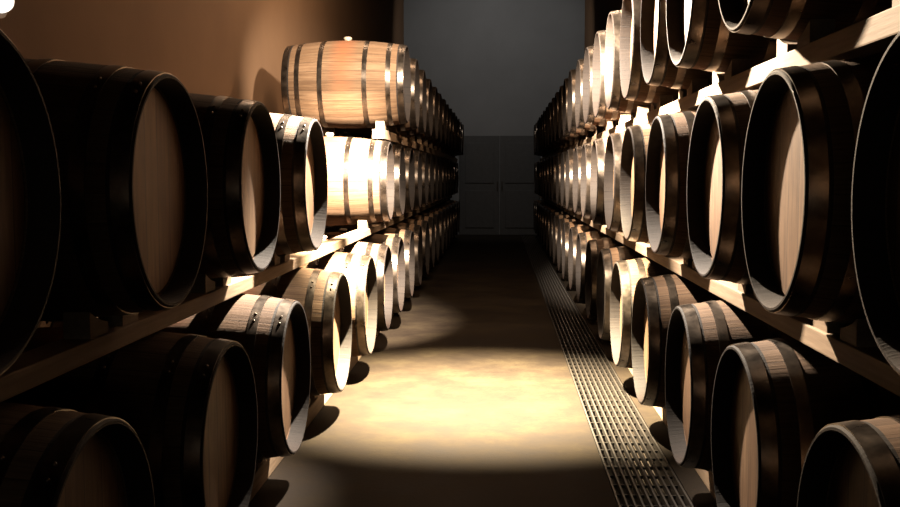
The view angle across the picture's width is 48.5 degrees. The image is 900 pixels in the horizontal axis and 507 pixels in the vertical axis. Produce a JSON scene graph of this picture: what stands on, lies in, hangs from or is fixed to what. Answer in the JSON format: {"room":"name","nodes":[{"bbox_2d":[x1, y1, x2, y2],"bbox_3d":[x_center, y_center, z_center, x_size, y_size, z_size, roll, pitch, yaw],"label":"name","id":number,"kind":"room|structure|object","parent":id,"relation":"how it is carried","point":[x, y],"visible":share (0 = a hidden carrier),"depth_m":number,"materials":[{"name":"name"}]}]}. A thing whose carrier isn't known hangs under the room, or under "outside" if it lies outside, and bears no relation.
{"room":"wine cellar","nodes":[
{"label":"wine cellar","id":0,"kind":"room"},
{"bbox_2d":[0,0,403,326],"bbox_3d":[-1.688,-2.363,9.141,0.200,5.800,24.800,0,4,3],"label":"wall","id":1,"kind":"structure","parent":0,"point":[230,48],"depth_m":6.93,"materials":[{"name":"paint"}]},
{"bbox_2d":[0,0,13,18],"bbox_3d":[-1.803,-1.019,4.028,0.089,0.150,0.150,0,4,3],"label":"wall lamp","id":2,"kind":"object","parent":1,"relation":"attached to","point":[5,5],"visible":1,"depth_m":4.01,"materials":[{"name":"glass"}]},
{"bbox_2d":[399,218,429,276],"bbox_3d":[-0.721,-0.075,11.101,0.950,0.722,0.688,0,4,3],"label":"wine barrel","id":3,"kind":"object","parent":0,"point":[424,224],"visible":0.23,"depth_m":10.95,"materials":[{"name":"brown wood"}]},
{"bbox_2d":[409,215,434,268],"bbox_3d":[-0.671,-0.150,12.065,0.950,0.722,0.688,0,4,3],"label":"wine barrel","id":4,"kind":"object","parent":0,"point":[430,220],"visible":0.18,"depth_m":11.92,"materials":[{"name":"brown wood"}]},
{"bbox_2d":[415,212,439,261],"bbox_3d":[-0.629,-0.224,13.024,0.950,0.722,0.688,0,4,3],"label":"wine barrel","id":5,"kind":"object","parent":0,"point":[435,216],"visible":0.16,"depth_m":12.91,"materials":[{"name":"brown wood"}]},
{"bbox_2d":[401,202,436,220],"bbox_3d":[-0.401,-0.610,13.008,0.090,0.120,5.717,0,4,3],"label":"rail","id":6,"kind":"object","parent":5,"relation":"on","point":[415,211],"visible":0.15,"depth_m":12.12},
{"bbox_2d":[413,150,421,208],"bbox_3d":[-0.790,-0.799,10.612,0.950,0.722,0.688,0,4,2],"label":"wine barrel","id":7,"kind":"object","parent":6,"relation":"on","point":[417,154],"visible":0.13,"depth_m":10.47,"materials":[{"name":"brown wood"}]},
{"bbox_2d":[410,135,435,154],"bbox_3d":[-0.331,-1.300,12.143,0.090,0.141,3.701,0,4,3],"label":"rail","id":8,"kind":"object","parent":7,"relation":"on","point":[418,145],"visible":0.77,"depth_m":11.53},
{"bbox_2d":[342,79,432,138],"bbox_3d":[-0.677,-1.576,10.736,0.950,0.722,0.688,0,4,3],"label":"wine barrel","id":9,"kind":"object","parent":8,"relation":"on","point":[429,122],"visible":0.12,"depth_m":10.67,"materials":[{"name":"brown wood"}]},
{"bbox_2d":[420,86,438,141],"bbox_3d":[-0.627,-1.649,11.673,0.950,0.722,0.688,0,4,3],"label":"wine barrel","id":10,"kind":"object","parent":8,"relation":"on","point":[434,136],"visible":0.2,"depth_m":11.60,"materials":[{"name":"brown wood"}]},
{"bbox_2d":[427,93,442,143],"bbox_3d":[-0.586,-1.720,12.586,0.950,0.722,0.688,0,4,3],"label":"wine barrel","id":11,"kind":"object","parent":8,"relation":"on","point":[439,139],"visible":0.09,"depth_m":12.52,"materials":[{"name":"brown wood"}]},
{"bbox_2d":[432,99,446,145],"bbox_3d":[-0.535,-1.791,13.510,0.950,0.722,0.688,0,4,3],"label":"wine barrel","id":12,"kind":"object","parent":8,"relation":"on","point":[444,109],"visible":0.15,"depth_m":13.44,"materials":[{"name":"brown wood"}]},
{"bbox_2d":[421,152,428,205],"bbox_3d":[-0.742,-0.873,11.568,0.950,0.722,0.688,0,4,3],"label":"wine barrel","id":13,"kind":"object","parent":6,"relation":"on","point":[425,172],"visible":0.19,"depth_m":11.43,"materials":[{"name":"brown wood"}]},
{"bbox_2d":[427,154,433,203],"bbox_3d":[-0.696,-0.947,12.522,0.950,0.722,0.688,0,4,3],"label":"wine barrel","id":14,"kind":"object","parent":6,"relation":"on","point":[430,157],"visible":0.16,"depth_m":12.46,"materials":[{"name":"brown wood"}]},
{"bbox_2d":[433,156,438,201],"bbox_3d":[-0.647,-1.021,13.477,0.950,0.722,0.688,0,4,3],"label":"wine barrel","id":15,"kind":"object","parent":6,"relation":"on","point":[435,159],"visible":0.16,"depth_m":13.34,"materials":[{"name":"brown wood"}]},
{"bbox_2d":[437,157,441,200],"bbox_3d":[-0.606,-1.094,14.419,0.950,0.722,0.688,0,4,3],"label":"wine barrel","id":16,"kind":"object","parent":6,"relation":"on","point":[439,158],"visible":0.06,"depth_m":14.55,"materials":[{"name":"brown wood"}]},
{"bbox_3d":[-0.146,-1.586,15.834,0.090,0.141,3.698,0,4,3],"label":"rail","id":17,"kind":"object","parent":16,"relation":"on","visible":0},
{"bbox_2d":[441,108,452,149],"bbox_3d":[-0.445,-1.936,15.378,0.950,0.722,0.688,0,4,2],"label":"wine barrel","id":18,"kind":"object","parent":17,"relation":"on","point":[450,109],"visible":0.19,"depth_m":15.25,"materials":[{"name":"brown wood"}]},
{"bbox_2d":[441,158,445,198],"bbox_3d":[-0.552,-1.167,15.356,0.950,0.722,0.688,0,4,2],"label":"wine barrel","id":19,"kind":"object","parent":6,"relation":"on","point":[442,159],"visible":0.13,"depth_m":15.21,"materials":[{"name":"brown wood"}]},
{"bbox_2d":[422,210,443,255],"bbox_3d":[-0.574,-0.298,13.984,0.950,0.722,0.688,0,4,3],"label":"wine barrel","id":20,"kind":"object","parent":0,"point":[440,213],"visible":0.19,"depth_m":13.83,"materials":[{"name":"brown wood"}]},
{"bbox_2d":[248,234,716,506],"bbox_3d":[0.315,0.685,9.276,4.210,0.300,24.800,0,4,3],"label":"floor","id":21,"kind":"structure","parent":0,"point":[469,397],"depth_m":5.26,"materials":[{"name":"concrete"}]},
{"bbox_2d":[250,457,283,500],"bbox_3d":[-0.879,0.982,2.520,0.090,0.153,4.172,0,4,3],"label":"rail","id":22,"kind":"object","parent":21,"relation":"on","point":[264,468],"visible":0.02,"depth_m":4.06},
{"bbox_2d":[0,402,154,506],"bbox_3d":[-1.178,0.625,2.066,0.950,0.722,0.688,0,4,3],"label":"wine barrel","id":23,"kind":"object","parent":22,"relation":"on","point":[50,456],"visible":1,"depth_m":2.00,"materials":[{"name":"brown wood"}]},
{"bbox_2d":[3,327,257,506],"bbox_3d":[-1.126,0.550,3.031,0.950,0.722,0.688,0,4,3],"label":"wine barrel","id":24,"kind":"object","parent":22,"relation":"on","point":[190,400],"visible":0.63,"depth_m":2.79,"materials":[{"name":"brown wood"}]},
{"bbox_2d":[40,293,310,459],"bbox_3d":[-1.085,0.475,4.008,0.950,0.722,0.688,0,4,2],"label":"wine barrel","id":25,"kind":"object","parent":22,"relation":"on","point":[273,332],"visible":0.34,"depth_m":3.79,"materials":[{"name":"brown wood"}]},
{"bbox_2d":[0,274,256,401],"bbox_3d":[-0.939,0.222,2.269,0.090,0.120,3.782,0,4,3],"label":"rail","id":26,"kind":"object","parent":25,"relation":"on","point":[87,338],"visible":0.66,"depth_m":2.51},
{"bbox_2d":[0,29,60,374],"bbox_3d":[-1.242,-0.106,1.661,0.950,0.722,0.688,0,4,3],"label":"wine barrel","id":27,"kind":"object","parent":26,"relation":"on","point":[30,184],"visible":1,"depth_m":1.87,"materials":[{"name":"brown wood"}]},
{"bbox_2d":[25,59,207,321],"bbox_3d":[-1.194,-0.181,2.637,0.950,0.722,0.688,0,4,3],"label":"wine barrel","id":28,"kind":"object","parent":26,"relation":"on","point":[129,142],"visible":0.86,"depth_m":2.43,"materials":[{"name":"brown wood"}]},
{"bbox_2d":[189,93,280,277],"bbox_3d":[-1.147,-0.257,3.613,0.950,0.722,0.688,0,4,3],"label":"wine barrel","id":29,"kind":"object","parent":26,"relation":"on","point":[240,141],"visible":0.25,"depth_m":3.43,"materials":[{"name":"brown wood"}]},
{"bbox_2d":[305,298,405,429],"bbox_3d":[-0.624,0.587,7.616,0.090,0.153,6.046,0,4,3],"label":"rail","id":30,"kind":"object","parent":21,"relation":"on","point":[316,403],"visible":0.02,"depth_m":5.29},
{"bbox_2d":[242,267,351,395],"bbox_3d":[-1.024,0.385,5.163,0.950,0.722,0.688,0,4,3],"label":"wine barrel","id":31,"kind":"object","parent":30,"relation":"on","point":[324,296],"visible":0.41,"depth_m":4.93,"materials":[{"name":"brown wood"}]},
{"bbox_2d":[300,252,376,356],"bbox_3d":[-0.961,0.303,6.228,0.950,0.722,0.688,0,4,3],"label":"wine barrel","id":32,"kind":"object","parent":30,"relation":"on","point":[359,270],"visible":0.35,"depth_m":6.02,"materials":[{"name":"brown wood"}]},
{"bbox_2d":[322,235,392,331],"bbox_3d":[-0.915,0.228,7.196,0.950,0.722,0.688,0,4,3],"label":"wine barrel","id":33,"kind":"object","parent":30,"relation":"on","point":[381,254],"visible":0.26,"depth_m":7.03,"materials":[{"name":"brown wood"}]},
{"bbox_2d":[253,216,400,285],"bbox_3d":[-0.694,-0.157,7.156,0.090,0.120,6.019,0,4,3],"label":"rail","id":34,"kind":"object","parent":33,"relation":"on","point":[279,265],"visible":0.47,"depth_m":5.55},
{"bbox_2d":[270,113,327,254],"bbox_3d":[-1.092,-0.339,4.668,0.950,0.722,0.688,0,4,2],"label":"wine barrel","id":35,"kind":"object","parent":34,"relation":"on","point":[300,140],"visible":0.35,"depth_m":4.47,"materials":[{"name":"brown wood"}]},
{"bbox_2d":[324,132,394,224],"bbox_3d":[-0.934,-0.580,7.785,0.950,0.722,0.688,0,4,2],"label":"wine barrel","id":36,"kind":"object","parent":34,"relation":"on","point":[361,180],"visible":0.49,"depth_m":7.50,"materials":[{"name":"brown wood"}]},
{"bbox_2d":[392,144,405,216],"bbox_3d":[-0.885,-0.653,8.725,0.950,0.722,0.688,0,4,2],"label":"wine barrel","id":37,"kind":"object","parent":34,"relation":"on","point":[398,150],"visible":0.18,"depth_m":8.56,"materials":[{"name":"brown wood"}]},
{"bbox_2d":[372,121,412,147],"bbox_3d":[-0.489,-1.056,8.991,0.090,0.141,2.613,0,4,3],"label":"rail","id":38,"kind":"object","parent":37,"relation":"on","point":[382,132],"visible":0.98,"depth_m":8.31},
{"bbox_2d":[281,37,410,127],"bbox_3d":[-0.811,-1.362,7.969,0.950,0.722,0.688,0,4,3],"label":"wine barrel","id":39,"kind":"object","parent":38,"relation":"on","point":[347,83],"visible":0.92,"depth_m":7.69,"materials":[{"name":"brown wood"}]},
{"bbox_2d":[322,58,419,132],"bbox_3d":[-0.763,-1.434,8.897,0.950,0.722,0.688,0,4,2],"label":"wine barrel","id":40,"kind":"object","parent":38,"relation":"on","point":[413,123],"visible":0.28,"depth_m":8.80,"materials":[{"name":"brown wood"}]},
{"bbox_2d":[340,70,426,136],"bbox_3d":[-0.721,-1.506,9.825,0.950,0.722,0.688,0,4,2],"label":"wine barrel","id":41,"kind":"object","parent":38,"relation":"on","point":[421,129],"visible":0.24,"depth_m":9.73,"materials":[{"name":"brown wood"}]},
{"bbox_2d":[403,147,414,212],"bbox_3d":[-0.840,-0.727,9.671,0.950,0.722,0.688,0,4,3],"label":"wine barrel","id":42,"kind":"object","parent":34,"relation":"on","point":[409,156],"visible":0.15,"depth_m":9.64,"materials":[{"name":"brown wood"}]},
{"bbox_2d":[324,228,404,312],"bbox_3d":[-0.869,0.153,8.157,0.950,0.722,0.688,0,4,3],"label":"wine barrel","id":43,"kind":"object","parent":30,"relation":"on","point":[396,244],"visible":0.27,"depth_m":8.01,"materials":[{"name":"brown wood"}]},
{"bbox_2d":[325,224,414,297],"bbox_3d":[-0.819,0.076,9.147,0.950,0.722,0.688,0,4,2],"label":"wine barrel","id":44,"kind":"object","parent":30,"relation":"on","point":[407,236],"visible":0.23,"depth_m":8.99,"materials":[{"name":"brown wood"}]},
{"bbox_2d":[328,222,422,285],"bbox_3d":[-0.772,0.001,10.125,0.950,0.722,0.688,0,4,3],"label":"wine barrel","id":45,"kind":"object","parent":30,"relation":"on","point":[417,230],"visible":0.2,"depth_m":9.97,"materials":[{"name":"brown wood"}]},
{"bbox_2d":[531,261,553,270],"bbox_3d":[1.297,0.243,14.084,0.293,0.159,1.294,0,4,3],"label":"floor grate","id":46,"kind":"object","parent":21,"relation":"on","point":[537,265],"visible":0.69,"depth_m":14.07,"materials":[{"name":"metal"}]},
{"bbox_2d":[534,269,559,280],"bbox_3d":[1.232,0.343,12.789,0.293,0.159,1.294,0,4,3],"label":"floor grate","id":47,"kind":"object","parent":21,"relation":"on","point":[552,275],"visible":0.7,"depth_m":12.74,"materials":[{"name":"metal"}]},
{"bbox_2d":[537,279,567,300],"bbox_3d":[1.167,0.444,11.495,0.293,0.159,1.294,0,4,3],"label":"floor grate","id":48,"kind":"object","parent":21,"relation":"on","point":[545,285],"visible":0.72,"depth_m":11.48,"materials":[{"name":"metal"}]},
{"bbox_2d":[542,292,576,310],"bbox_3d":[1.103,0.544,10.200,0.293,0.159,1.294,0,4,3],"label":"floor grate","id":49,"kind":"object","parent":21,"relation":"on","point":[548,298],"visible":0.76,"depth_m":10.18,"materials":[{"name":"metal"}]},
{"bbox_2d":[547,307,588,339],"bbox_3d":[1.038,0.644,8.906,0.293,0.159,1.294,0,4,3],"label":"floor grate","id":50,"kind":"object","parent":21,"relation":"on","point":[581,323],"visible":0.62,"depth_m":8.85,"materials":[{"name":"metal"}]},
{"bbox_2d":[555,328,605,371],"bbox_3d":[0.973,0.745,7.611,0.293,0.159,1.294,0,4,3],"label":"floor grate","id":51,"kind":"object","parent":21,"relation":"on","point":[592,343],"visible":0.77,"depth_m":7.55,"materials":[{"name":"metal"}]},
{"bbox_2d":[565,356,629,421],"bbox_3d":[0.908,0.845,6.317,0.293,0.159,1.294,0,4,3],"label":"floor grate","id":52,"kind":"object","parent":21,"relation":"on","point":[618,390],"visible":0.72,"depth_m":6.22,"materials":[{"name":"metal"}]},
{"bbox_2d":[580,397,668,484],"bbox_3d":[0.843,0.945,5.022,0.293,0.159,1.294,0,4,3],"label":"floor grate","id":53,"kind":"object","parent":21,"relation":"on","point":[650,448],"visible":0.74,"depth_m":4.89,"materials":[{"name":"metal"}]},
{"bbox_2d":[603,463,693,506],"bbox_3d":[0.778,1.046,3.728,0.293,0.159,1.294,0,4,3],"label":"floor grate","id":54,"kind":"object","parent":21,"relation":"on","point":[676,495],"visible":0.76,"depth_m":4.08,"materials":[{"name":"metal"}]},
{"bbox_2d":[655,407,715,499],"bbox_3d":[1.020,0.956,2.852,0.090,0.153,5.027,0,4,3],"label":"rail","id":55,"kind":"object","parent":21,"relation":"on","point":[706,476],"visible":0.08,"depth_m":4.07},
{"bbox_2d":[631,274,723,408],"bbox_3d":[1.395,0.411,4.832,0.950,0.722,0.688,0,4,3],"label":"wine barrel","id":56,"kind":"object","parent":55,"relation":"on","point":[655,299],"visible":0.31,"depth_m":4.65,"materials":[{"name":"brown wood"}]},
{"bbox_2d":[665,300,790,471],"bbox_3d":[1.345,0.490,3.807,0.950,0.722,0.688,0,4,3],"label":"wine barrel","id":57,"kind":"object","parent":55,"relation":"on","point":[698,334],"visible":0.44,"depth_m":3.64,"materials":[{"name":"brown wood"}]},
{"bbox_2d":[711,337,899,506],"bbox_3d":[1.306,0.559,2.920,0.950,0.722,0.688,0,4,3],"label":"wine barrel","id":58,"kind":"object","parent":55,"relation":"on","point":[771,398],"visible":0.73,"depth_m":2.72,"materials":[{"name":"brown wood"}]},
{"bbox_2d":[670,258,899,396],"bbox_3d":[1.010,0.199,2.601,0.090,0.124,4.642,0,4,3],"label":"rail","id":59,"kind":"object","parent":58,"relation":"on","point":[854,346],"visible":0.52,"depth_m":2.59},
{"bbox_2d":[645,110,696,258],"bbox_3d":[1.381,-0.318,4.405,0.950,0.722,0.688,0,4,3],"label":"wine barrel","id":60,"kind":"object","parent":59,"relation":"on","point":[670,134],"visible":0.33,"depth_m":4.25,"materials":[{"name":"brown wood"}]},
{"bbox_2d":[687,90,757,284],"bbox_3d":[1.328,-0.236,3.350,0.950,0.722,0.688,0,4,3],"label":"wine barrel","id":61,"kind":"object","parent":59,"relation":"on","point":[720,125],"visible":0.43,"depth_m":3.30,"materials":[{"name":"brown wood"}]},
{"bbox_2d":[741,56,882,323],"bbox_3d":[1.279,-0.170,2.494,0.950,0.722,0.688,0,4,3],"label":"wine barrel","id":62,"kind":"object","parent":59,"relation":"on","point":[804,121],"visible":0.8,"depth_m":2.36,"materials":[{"name":"brown wood"}]},
{"bbox_2d":[667,0,899,113],"bbox_3d":[1.014,-0.568,2.627,0.090,0.129,4.814,0,4,3],"label":"rail","id":63,"kind":"object","parent":62,"relation":"on","point":[819,41],"visible":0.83,"depth_m":2.74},
{"bbox_2d":[640,0,712,89],"bbox_3d":[1.384,-1.097,4.545,0.950,0.722,0.688,0,4,3],"label":"wine barrel","id":64,"kind":"object","parent":63,"relation":"on","point":[658,68],"visible":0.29,"depth_m":4.49,"materials":[{"name":"brown wood"}]},
{"bbox_2d":[666,0,884,72],"bbox_3d":[1.347,-1.038,3.789,0.950,0.722,0.688,0,4,3],"label":"wine barrel","id":65,"kind":"object","parent":63,"relation":"on","point":[698,37],"visible":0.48,"depth_m":3.65,"materials":[{"name":"brown wood"}]},
{"bbox_2d":[718,0,891,39],"bbox_3d":[1.305,-0.966,2.862,0.950,0.722,0.688,0,4,3],"label":"wine barrel","id":66,"kind":"object","parent":63,"relation":"on","point":[776,19],"visible":0.75,"depth_m":2.76,"materials":[{"name":"brown wood"}]},
{"bbox_2d":[851,31,899,374],"bbox_3d":[1.240,-0.103,1.627,0.950,0.722,0.688,0,4,3],"label":"wine barrel","id":67,"kind":"object","parent":59,"relation":"on","point":[875,193],"visible":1,"depth_m":1.90,"materials":[{"name":"brown wood"}]},
{"bbox_2d":[797,414,899,506],"bbox_3d":[1.249,0.633,1.965,0.950,0.722,0.688,0,4,3],"label":"wine barrel","id":68,"kind":"object","parent":55,"relation":"on","point":[853,463],"visible":1,"depth_m":2.05,"materials":[{"name":"brown wood"}]},
{"bbox_3d":[1.266,0.574,7.773,0.090,0.153,4.840,0,4,3],"label":"rail","id":69,"kind":"object","parent":21,"relation":"on","visible":0},
{"bbox_2d":[568,225,598,290],"bbox_3d":[1.641,0.036,9.664,0.950,0.722,0.688,0,4,3],"label":"wine barrel","id":70,"kind":"object","parent":69,"relation":"on","point":[574,231],"visible":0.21,"depth_m":9.55,"materials":[{"name":"brown wood"}]},
{"bbox_2d":[576,231,610,303],"bbox_3d":[1.591,0.112,8.692,0.950,0.722,0.688,0,4,3],"label":"wine barrel","id":71,"kind":"object","parent":69,"relation":"on","point":[583,238],"visible":0.16,"depth_m":8.56,"materials":[{"name":"brown wood"}]},
{"bbox_2d":[585,238,625,319],"bbox_3d":[1.542,0.188,7.707,0.950,0.722,0.688,0,4,3],"label":"wine barrel","id":72,"kind":"object","parent":69,"relation":"on","point":[593,247],"visible":0.2,"depth_m":7.57,"materials":[{"name":"brown wood"}]},
{"bbox_2d":[579,214,682,269],"bbox_3d":[1.268,-0.201,7.754,0.090,0.124,5.692,0,4,3],"label":"rail","id":73,"kind":"object","parent":72,"relation":"on","point":[643,248],"visible":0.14,"depth_m":6.12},
{"bbox_2d":[565,149,574,210],"bbox_3d":[1.658,-0.758,10.077,0.950,0.722,0.688,0,4,3],"label":"wine barrel","id":74,"kind":"object","parent":73,"relation":"on","point":[570,152],"visible":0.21,"depth_m":9.96,"materials":[{"name":"brown wood"}]},
{"bbox_2d":[572,146,582,214],"bbox_3d":[1.617,-0.683,9.115,0.950,0.722,0.688,0,4,2],"label":"wine barrel","id":75,"kind":"object","parent":73,"relation":"on","point":[578,150],"visible":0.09,"depth_m":9.22,"materials":[{"name":"brown wood"}]},
{"bbox_2d":[580,142,592,218],"bbox_3d":[1.567,-0.611,8.179,0.950,0.722,0.688,0,4,3],"label":"wine barrel","id":76,"kind":"object","parent":73,"relation":"on","point":[587,147],"visible":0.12,"depth_m":8.09,"materials":[{"name":"brown wood"}]},
{"bbox_2d":[590,138,607,224],"bbox_3d":[1.516,-0.537,7.228,0.950,0.722,0.688,0,4,3],"label":"wine barrel","id":77,"kind":"object","parent":73,"relation":"on","point":[599,145],"visible":0.23,"depth_m":7.09,"materials":[{"name":"brown wood"}]},
{"bbox_2d":[592,30,630,120],"bbox_3d":[1.523,-1.299,7.162,0.950,0.722,0.688,0,4,3],"label":"wine barrel","id":78,"kind":"object","parent":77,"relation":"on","point":[600,110],"visible":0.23,"depth_m":7.11,"materials":[{"name":"brown wood"}]},
{"bbox_2d":[604,132,624,231],"bbox_3d":[1.476,-0.464,6.286,0.950,0.722,0.688,0,4,3],"label":"wine barrel","id":79,"kind":"object","parent":73,"relation":"on","point":[613,151],"visible":0.21,"depth_m":6.23,"materials":[{"name":"brown wood"}]},
{"bbox_2d":[620,123,651,243],"bbox_3d":[1.422,-0.391,5.341,0.950,0.722,0.688,0,4,3],"label":"wine barrel","id":80,"kind":"object","parent":73,"relation":"on","point":[636,137],"visible":0.25,"depth_m":5.22,"materials":[{"name":"brown wood"}]},
{"bbox_2d":[582,95,672,145],"bbox_3d":[1.265,-0.956,7.628,0.090,0.129,5.214,0,4,3],"label":"rail","id":81,"kind":"object","parent":80,"relation":"on","point":[642,115],"visible":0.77,"depth_m":6.28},
{"bbox_2d":[567,69,587,134],"bbox_3d":[1.643,-1.500,9.753,0.950,0.722,0.688,0,4,3],"label":"wine barrel","id":82,"kind":"object","parent":81,"relation":"on","point":[572,128],"visible":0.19,"depth_m":9.69,"materials":[{"name":"brown wood"}]},
{"bbox_2d":[575,59,602,130],"bbox_3d":[1.610,-1.433,8.887,0.950,0.722,0.688,0,4,3],"label":"wine barrel","id":83,"kind":"object","parent":81,"relation":"on","point":[580,124],"visible":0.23,"depth_m":8.85,"materials":[{"name":"brown wood"}]},
{"bbox_2d":[582,46,614,125],"bbox_3d":[1.567,-1.366,8.021,0.950,0.722,0.688,0,4,2],"label":"wine barrel","id":84,"kind":"object","parent":81,"relation":"on","point":[588,114],"visible":0.2,"depth_m":8.00,"materials":[{"name":"brown wood"}]},
{"bbox_2d":[604,10,650,112],"bbox_3d":[1.479,-1.232,6.300,0.950,0.722,0.688,0,4,3],"label":"wine barrel","id":85,"kind":"object","parent":81,"relation":"on","point":[615,101],"visible":0.21,"depth_m":6.21,"materials":[{"name":"brown wood"}]},
{"bbox_2d":[619,0,678,102],"bbox_3d":[1.432,-1.165,5.425,0.950,0.722,0.688,0,4,3],"label":"wine barrel","id":86,"kind":"object","parent":81,"relation":"on","point":[634,86],"visible":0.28,"depth_m":5.35,"materials":[{"name":"brown wood"}]},
{"bbox_2d":[596,246,647,340],"bbox_3d":[1.494,0.262,6.755,0.950,0.722,0.688,0,4,3],"label":"wine barrel","id":87,"kind":"object","parent":69,"relation":"on","point":[607,258],"visible":0.18,"depth_m":6.62,"materials":[{"name":"brown wood"}]},
{"bbox_2d":[610,258,676,368],"bbox_3d":[1.438,0.336,5.799,0.950,0.722,0.688,0,4,3],"label":"wine barrel","id":88,"kind":"object","parent":69,"relation":"on","point":[626,274],"visible":0.28,"depth_m":5.64,"materials":[{"name":"brown wood"}]},
{"bbox_3d":[1.507,0.202,12.574,0.090,0.153,4.787,0,4,3],"label":"rail","id":89,"kind":"object","parent":21,"relation":"on","visible":0},
{"bbox_2d":[546,209,562,252],"bbox_3d":[1.876,-0.334,14.445,0.950,0.722,0.688,0,4,3],"label":"wine barrel","id":90,"kind":"object","parent":89,"relation":"on","point":[554,210],"visible":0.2,"depth_m":14.36,"materials":[{"name":"brown wood"}]},
{"bbox_2d":[549,211,567,257],"bbox_3d":[1.831,-0.261,13.495,0.950,0.722,0.688,0,4,3],"label":"wine barrel","id":91,"kind":"object","parent":89,"relation":"on","point":[552,214],"visible":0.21,"depth_m":13.38,"materials":[{"name":"brown wood"}]},
{"bbox_2d":[553,214,572,264],"bbox_3d":[1.779,-0.186,12.533,0.950,0.722,0.688,0,4,3],"label":"wine barrel","id":92,"kind":"object","parent":89,"relation":"on","point":[556,218],"visible":0.1,"depth_m":12.42,"materials":[{"name":"brown wood"}]},
{"bbox_2d":[555,203,578,218],"bbox_3d":[1.529,-0.604,12.950,0.090,0.124,4.728,0,4,3],"label":"rail","id":93,"kind":"object","parent":92,"relation":"on","point":[572,213],"visible":0.13,"depth_m":12.21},
{"bbox_2d":[551,155,556,202],"bbox_3d":[1.800,-0.979,12.929,0.950,0.722,0.688,0,4,3],"label":"wine barrel","id":94,"kind":"object","parent":93,"relation":"on","point":[554,157],"visible":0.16,"depth_m":12.76,"materials":[{"name":"brown wood"}]},
{"bbox_2d":[554,135,584,154],"bbox_3d":[1.526,-1.359,12.828,0.090,0.129,5.216,0,4,3],"label":"rail","id":95,"kind":"object","parent":94,"relation":"on","point":[578,141],"visible":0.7,"depth_m":11.99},
{"bbox_2d":[547,102,560,147],"bbox_3d":[1.863,-1.836,14.093,0.950,0.722,0.688,0,4,2],"label":"wine barrel","id":96,"kind":"object","parent":95,"relation":"on","point":[549,103],"visible":0.17,"depth_m":14.08,"materials":[{"name":"brown wood"}]},
{"bbox_2d":[551,97,564,145],"bbox_3d":[1.824,-1.769,13.228,0.950,0.722,0.688,0,4,3],"label":"wine barrel","id":97,"kind":"object","parent":95,"relation":"on","point":[553,142],"visible":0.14,"depth_m":13.22,"materials":[{"name":"brown wood"}]},
{"bbox_2d":[554,92,568,143],"bbox_3d":[1.778,-1.701,12.350,0.950,0.722,0.688,0,4,2],"label":"wine barrel","id":98,"kind":"object","parent":95,"relation":"on","point":[556,133],"visible":0.16,"depth_m":12.37,"materials":[{"name":"brown wood"}]},
{"bbox_2d":[558,86,574,140],"bbox_3d":[1.737,-1.634,11.480,0.950,0.722,0.688,0,4,3],"label":"wine barrel","id":99,"kind":"object","parent":95,"relation":"on","point":[560,124],"visible":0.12,"depth_m":11.47,"materials":[{"name":"brown wood"}]},
{"bbox_2d":[562,78,580,137],"bbox_3d":[1.688,-1.567,10.616,0.950,0.722,0.688,0,4,3],"label":"wine barrel","id":100,"kind":"object","parent":95,"relation":"on","point":[566,133],"visible":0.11,"depth_m":10.60,"materials":[{"name":"brown wood"}]},
{"bbox_2d":[556,153,561,204],"bbox_3d":[1.760,-0.904,11.969,0.950,0.722,0.688,0,4,3],"label":"wine barrel","id":101,"kind":"object","parent":93,"relation":"on","point":[558,162],"visible":0.12,"depth_m":11.89,"materials":[{"name":"brown wood"}]},
{"bbox_2d":[560,151,566,207],"bbox_3d":[1.713,-0.831,11.021,0.950,0.722,0.688,0,4,3],"label":"wine barrel","id":102,"kind":"object","parent":93,"relation":"on","point":[563,157],"visible":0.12,"depth_m":11.21,"materials":[{"name":"brown wood"}]},
{"bbox_2d":[562,221,587,280],"bbox_3d":[1.680,-0.038,10.623,0.950,0.722,0.688,0,4,3],"label":"wine barrel","id":103,"kind":"object","parent":89,"relation":"on","point":[567,225],"visible":0.17,"depth_m":10.49,"materials":[{"name":"brown wood"}]},
{"bbox_2d":[404,0,584,234],"bbox_3d":[0.929,-3.305,21.289,3.810,5.800,0.200,0,4,3],"label":"wall","id":104,"kind":"structure","parent":0,"point":[498,65],"depth_m":21.13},
{"bbox_2d":[460,136,539,234],"bbox_3d":[1.056,-1.448,21.271,1.700,2.100,0.110,0,4,3],"label":"door","id":105,"kind":"structure","parent":104,"relation":"in","point":[479,163],"depth_m":21.26,"materials":[{"name":"paint"}]},
{"bbox_2d":[557,217,580,271],"bbox_3d":[1.736,-0.112,11.584,0.950,0.722,0.688,0,4,2],"label":"wine barrel","id":106,"kind":"object","parent":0,"point":[561,221],"visible":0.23,"depth_m":11.50,"materials":[{"name":"brown wood"}]},
{"bbox_2d":[584,0,622,54],"bbox_3d":[2.317,-2.348,8.941,0.200,5.800,24.800,0,4,3],"label":"wall","id":107,"kind":"structure","parent":0,"point":[597,12],"depth_m":18.42,"materials":[{"name":"paint"}]},
{"bbox_3d":[-0.351,0.165,13.052,0.090,0.153,4.857,0,4,3],"label":"rail","id":108,"kind":"object","parent":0,"visible":0},
{"bbox_2d":[426,207,446,249],"bbox_3d":[-0.526,-0.375,14.978,0.950,0.722,0.688,0,4,2],"label":"wine barrel","id":109,"kind":"object","parent":108,"relation":"on","point":[444,211],"visible":0.11,"depth_m":14.81,"materials":[{"name":"brown wood"}]},
{"bbox_3d":[-0.087,-0.242,18.313,0.090,0.153,5.693,0,4,3],"label":"rail","id":110,"kind":"object","parent":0,"visible":0},
{"bbox_2d":[433,205,450,245],"bbox_3d":[-0.478,-0.450,15.937,0.950,0.722,0.688,0,4,2],"label":"wine barrel","id":111,"kind":"object","parent":110,"relation":"on","point":[435,206],"visible":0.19,"depth_m":15.78,"materials":[{"name":"brown wood"}]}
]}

